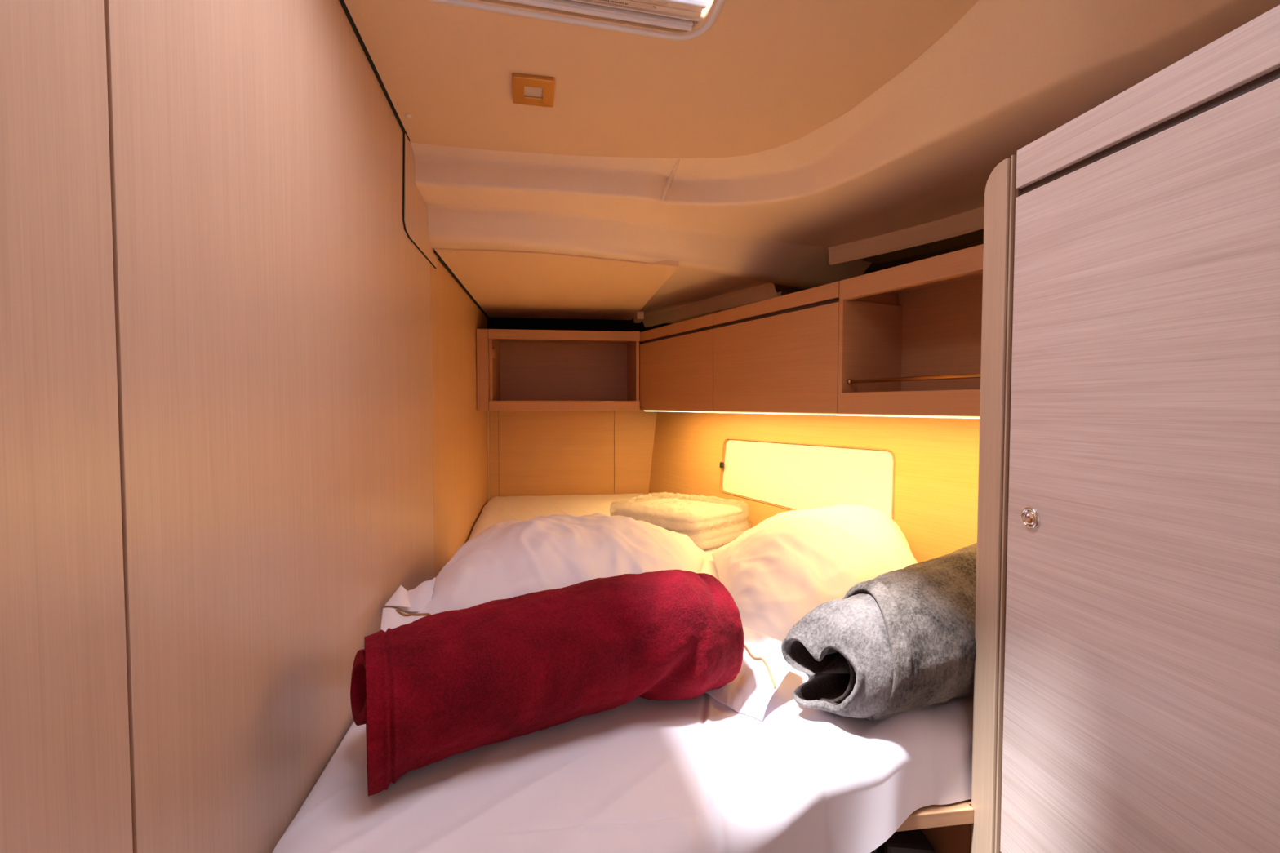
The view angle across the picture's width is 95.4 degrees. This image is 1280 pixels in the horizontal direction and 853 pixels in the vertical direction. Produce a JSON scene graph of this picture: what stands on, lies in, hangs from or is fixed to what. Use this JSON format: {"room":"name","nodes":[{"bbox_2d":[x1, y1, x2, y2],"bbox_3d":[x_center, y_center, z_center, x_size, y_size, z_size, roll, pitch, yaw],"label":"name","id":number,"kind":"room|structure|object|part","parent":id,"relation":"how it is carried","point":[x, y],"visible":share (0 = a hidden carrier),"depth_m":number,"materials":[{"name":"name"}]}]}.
{"room":"boat cabin","nodes":[
{"label":"boat cabin","id":0,"kind":"room"},
{"bbox_2d":[0,0,488,852],"bbox_3d":[-0.482,0.178,1.001,0.034,2.070,3.500,0,2,-8],"label":"wall","id":1,"kind":"structure","parent":0,"point":[239,414],"depth_m":0.54,"materials":[{"name":"brown wood"}]},
{"bbox_3d":[-0.477,0.178,0.986,0.020,2.070,1.084,0,2,-8],"label":"wall panel","id":2,"kind":"part","parent":1,"relation":"part of","materials":[{"name":"brown wood"}]},
{"bbox_2d":[338,0,488,317],"bbox_3d":[-0.469,-0.625,0.998,0.007,0.379,3.350,0,2,-8],"label":"trim","id":3,"kind":"structure","parent":1,"relation":"attached to","point":[342,2],"depth_m":1.10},
{"bbox_3d":[-0.526,-0.536,1.409,0.004,0.234,0.345,0,2,-8],"label":"plate","id":4,"kind":"part","parent":1,"relation":"part of","materials":[{"name":"brown wood"}]},
{"bbox_3d":[-0.631,0.136,2.110,0.020,2.070,1.181,0,2,-8],"label":"wall panel","id":5,"kind":"part","parent":1,"relation":"part of","materials":[{"name":"beige wood"}]},
{"bbox_2d":[487,316,673,501],"bbox_3d":[0.131,0.110,2.810,1.740,2.070,0.080,0,2,-8],"label":"wall","id":6,"kind":"structure","parent":0,"point":[532,453],"depth_m":2.74,"materials":[{"name":"brown wood"}]},
{"bbox_3d":[-0.679,0.254,2.711,0.044,0.690,0.024,0,2,-8],"label":"wall panel","id":7,"kind":"part","parent":6,"relation":"part of","materials":[{"name":"brown wood"}]},
{"bbox_3d":[-0.390,0.252,2.751,0.536,0.690,0.024,0,2,-8],"label":"wall panel","id":8,"kind":"part","parent":6,"relation":"part of","materials":[{"name":"brown wood"}]},
{"bbox_2d":[476,328,639,410],"bbox_3d":[-0.349,-0.233,2.534,0.654,0.325,0.360,0,2,-8],"label":"shelf unit","id":9,"kind":"object","parent":6,"relation":"attached to","point":[517,370],"visible":1,"depth_m":2.67,"materials":[{"name":"brown wood"}]},
{"bbox_3d":[-0.648,-0.231,2.478,0.044,0.325,0.330,0,2,-8],"label":"corner post","id":10,"kind":"part","parent":9,"relation":"part of","materials":[{"name":"brown wood"}]},
{"bbox_3d":[-0.622,-0.232,2.499,0.012,0.296,0.325,0,2,-8],"label":"panel","id":11,"kind":"part","parent":9,"relation":"part of","materials":[{"name":"brown wood"}]},
{"bbox_3d":[-0.349,-0.239,2.707,0.608,0.296,0.012,0,2,-8],"label":"panel","id":12,"kind":"part","parent":9,"relation":"part of","materials":[{"name":"brown wood"}]},
{"bbox_3d":[-0.303,-0.370,2.364,0.608,0.038,0.020,0,2,-8],"label":"rail","id":13,"kind":"part","parent":9,"relation":"part of","materials":[{"name":"brown wood"}]},
{"bbox_3d":[-0.303,-0.085,2.374,0.608,0.040,0.020,0,2,-8],"label":"rail","id":14,"kind":"part","parent":9,"relation":"part of","materials":[{"name":"brown wood"}]},
{"bbox_3d":[-0.031,-0.235,2.580,0.013,0.296,0.325,0,2,-8],"label":"panel","id":15,"kind":"part","parent":9,"relation":"part of","materials":[{"name":"brown wood"}]},
{"bbox_3d":[0.058,0.250,2.812,0.365,0.690,0.024,0,2,-8],"label":"wall panel","id":16,"kind":"part","parent":6,"relation":"part of","materials":[{"name":"brown wood"}]},
{"bbox_2d":[343,0,1279,327],"bbox_3d":[0.368,-0.639,1.125,1.761,0.457,3.574,0,2,-8],"label":"ceiling","id":17,"kind":"structure","parent":0,"point":[784,147],"depth_m":1.20,"materials":[{"name":"plastic"}]},
{"bbox_2d":[404,113,411,118],"bbox_3d":[-0.472,-0.632,1.187,0.012,0.004,0.012,0,2,-8],"label":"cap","id":18,"kind":"object","parent":17,"relation":"attached to","point":[407,115],"visible":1,"depth_m":1.18,"materials":[{"name":"white plastic"}]},
{"bbox_2d":[511,72,555,107],"bbox_3d":[-0.202,-0.638,1.107,0.078,0.016,0.082,0,2,-11],"label":"recessed light","id":19,"kind":"object","parent":17,"relation":"in","point":[527,89],"visible":1,"depth_m":1.10,"materials":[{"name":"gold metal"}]},
{"bbox_3d":[-0.283,-0.488,2.132,0.667,0.017,1.165,0,2,-8],"label":"aft ceiling panel","id":20,"kind":"part","parent":17,"relation":"part of","materials":[{"name":"plastic"}]},
{"bbox_2d":[427,0,725,40],"bbox_3d":[-0.068,-0.741,0.684,0.486,0.208,0.516,-1,2,-13],"label":"roof hatch","id":21,"kind":"object","parent":17,"relation":"attached to","point":[680,15],"visible":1,"depth_m":0.92,"materials":[{"name":"beige plastic"}]},
{"bbox_3d":[-0.126,-0.661,0.909,0.434,0.021,0.013,-1,2,-13],"label":"rail","id":22,"kind":"part","parent":21,"relation":"part of","materials":[{"name":"white plastic"}]},
{"bbox_2d":[648,241,983,563],"bbox_3d":[0.731,0.171,1.180,0.994,2.070,3.525,0,2,-8],"label":"wall","id":23,"kind":"structure","parent":0,"point":[935,495],"depth_m":1.63,"materials":[{"name":"brown wood"}]},
{"bbox_2d":[640,313,715,411],"bbox_3d":[0.216,-0.222,2.216,0.215,0.322,0.553,-1,2,-26],"label":"cabinet door","id":24,"kind":"structure","parent":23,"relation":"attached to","point":[677,359],"depth_m":2.13,"materials":[{"name":"brown wood"}]},
{"bbox_3d":[0.128,-0.362,2.167,0.018,0.038,0.553,-1,2,-26],"label":"rail","id":25,"kind":"part","parent":24,"relation":"part of","materials":[{"name":"brown wood"}]},
{"bbox_2d":[712,280,898,413],"bbox_3d":[0.458,-0.203,1.715,0.215,0.322,0.555,-1,2,-26],"label":"cabinet door","id":26,"kind":"structure","parent":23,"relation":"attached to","point":[780,353],"depth_m":1.60,"materials":[{"name":"brown wood"}]},
{"bbox_3d":[0.370,-0.177,1.673,0.018,0.271,0.555,-1,2,-26],"label":"door","id":27,"kind":"part","parent":26,"relation":"part of","materials":[{"name":"brown wood"}]},
{"bbox_3d":[0.370,-0.344,1.667,0.018,0.038,0.555,-1,2,-26],"label":"rail","id":28,"kind":"part","parent":26,"relation":"part of","materials":[{"name":"brown wood"}]},
{"bbox_2d":[644,410,979,418],"bbox_3d":[0.383,-0.037,1.650,0.010,0.004,1.670,-1,2,-26],"label":"led strip","id":29,"kind":"object","parent":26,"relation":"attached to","point":[854,415],"visible":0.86,"depth_m":1.42,"materials":[{"name":"beige plastic"}]},
{"bbox_2d":[719,438,894,520],"bbox_3d":[0.499,0.162,1.901,0.035,0.226,0.820,-1,2,-26],"label":"window","id":30,"kind":"structure","parent":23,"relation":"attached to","point":[793,476],"depth_m":1.84,"materials":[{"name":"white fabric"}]},
{"bbox_2d":[837,244,983,416],"bbox_3d":[0.711,-0.184,1.193,0.215,0.322,0.601,-1,2,-26],"label":"open shelf unit","id":31,"kind":"object","parent":23,"relation":"attached to","point":[920,355],"visible":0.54,"depth_m":1.38,"materials":[{"name":"brown wood"}]},
{"bbox_3d":[0.578,-0.196,1.455,0.203,0.224,0.013,-1,2,-26],"label":"panel","id":32,"kind":"part","parent":31,"relation":"part of","materials":[{"name":"brown wood"}]},
{"bbox_3d":[0.620,-0.047,1.162,0.020,0.051,0.587,-1,2,-26],"label":"rail","id":33,"kind":"part","parent":31,"relation":"part of","materials":[{"name":"brown wood"}]},
{"bbox_3d":[0.620,-0.320,1.152,0.020,0.047,0.587,-1,2,-26],"label":"rail","id":34,"kind":"part","parent":31,"relation":"part of","materials":[{"name":"brown wood"}]},
{"bbox_3d":[0.799,-0.186,1.244,0.012,0.292,0.587,-1,2,-26],"label":"panel","id":35,"kind":"part","parent":31,"relation":"part of","materials":[{"name":"brown wood"}]},
{"bbox_3d":[0.353,1.218,1.154,1.720,0.020,3.500,0,2,-8],"label":"floor","id":36,"kind":"structure","parent":0,"visible":0},
{"bbox_2d":[895,799,973,852],"bbox_3d":[0.096,0.854,1.816,1.325,0.658,1.993,0,2,-8],"label":"base","id":37,"kind":"object","parent":36,"relation":"on","point":[947,827],"visible":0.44,"depth_m":0.86,"materials":[{"name":"brown wood"}]},
{"bbox_2d":[272,493,973,852],"bbox_3d":[0.130,0.480,1.695,1.366,0.254,2.198,0,2,-8],"label":"mattress","id":38,"kind":"object","parent":37,"relation":"on","point":[700,774],"visible":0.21,"depth_m":0.75,"materials":[{"name":"white fabric"}]},
{"bbox_2d":[380,512,706,631],"bbox_3d":[-0.128,0.314,1.393,0.760,0.193,0.790,0,2,-8],"label":"pillow","id":39,"kind":"object","parent":38,"relation":"on","point":[511,558],"visible":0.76,"depth_m":1.20,"materials":[{"name":"white fabric"}]},
{"bbox_3d":[-0.402,0.333,1.034,0.065,0.016,0.010,0,2,-1],"label":"brown cord","id":40,"kind":"part","parent":39,"relation":"part of","materials":[{"name":"brown fabric"}]},
{"bbox_2d":[350,569,743,796],"bbox_3d":[-0.115,0.334,0.869,0.571,0.201,0.220,-1,2,-26],"label":"rolled blanket","id":41,"kind":"object","parent":38,"relation":"on","point":[426,691],"visible":1,"depth_m":0.79,"materials":[{"name":"red fabric"}]},
{"bbox_2d":[611,497,746,549],"bbox_3d":[0.141,0.318,2.041,0.410,0.148,0.335,2,3,39],"label":"folded towel","id":42,"kind":"object","parent":38,"relation":"on","point":[708,525],"visible":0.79,"depth_m":1.94,"materials":[{"name":"white fabric"}]},
{"bbox_2d":[704,503,917,719],"bbox_3d":[0.374,0.315,1.266,0.534,0.212,0.886,0,2,13],"label":"pillow","id":43,"kind":"object","parent":38,"relation":"on","point":[791,563],"visible":0.75,"depth_m":1.22,"materials":[{"name":"white fabric"}]},
{"bbox_3d":[0.188,0.390,0.985,0.018,0.029,0.170,-1,2,-19],"label":"brown cord","id":44,"kind":"part","parent":43,"relation":"part of","materials":[{"name":"brown fabric"}]},
{"bbox_2d":[781,542,977,720],"bbox_3d":[0.477,0.312,0.954,0.525,0.243,0.230,-1,2,-15],"label":"rolled blanket","id":45,"kind":"object","parent":38,"relation":"on","point":[900,641],"visible":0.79,"depth_m":0.85,"materials":[{"name":"grey fabric"}]},
{"bbox_2d":[870,829,935,852],"bbox_3d":[0.413,0.731,0.939,0.109,0.207,0.092,0,2,-8],"label":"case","id":46,"kind":"object","parent":37,"relation":"on","point":[915,841],"visible":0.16,"depth_m":0.92,"materials":[{"name":"black plastic"}]},
{"bbox_3d":[0.486,0.898,0.947,0.010,0.635,0.141,0,2,-8],"label":"panel","id":47,"kind":"part","parent":37,"relation":"part of","materials":[{"name":"brown wood"}]},
{"bbox_2d":[969,4,1279,852],"bbox_3d":[0.789,0.450,0.208,0.424,1.586,1.365,0,2,-8],"label":"wardrobe","id":48,"kind":"object","parent":36,"relation":"on","point":[1126,668],"visible":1,"depth_m":0.61,"materials":[{"name":"brown wood"}]},
{"bbox_3d":[0.512,0.427,0.837,0.042,1.583,0.044,0,2,-8],"label":"edge post","id":49,"kind":"part","parent":48,"relation":"part of","materials":[{"name":"brown wood"}]},
{"bbox_3d":[0.597,-0.316,0.125,0.020,0.050,1.308,0,2,-8],"label":"rail","id":50,"kind":"part","parent":48,"relation":"part of","materials":[{"name":"brown wood"}]}
]}

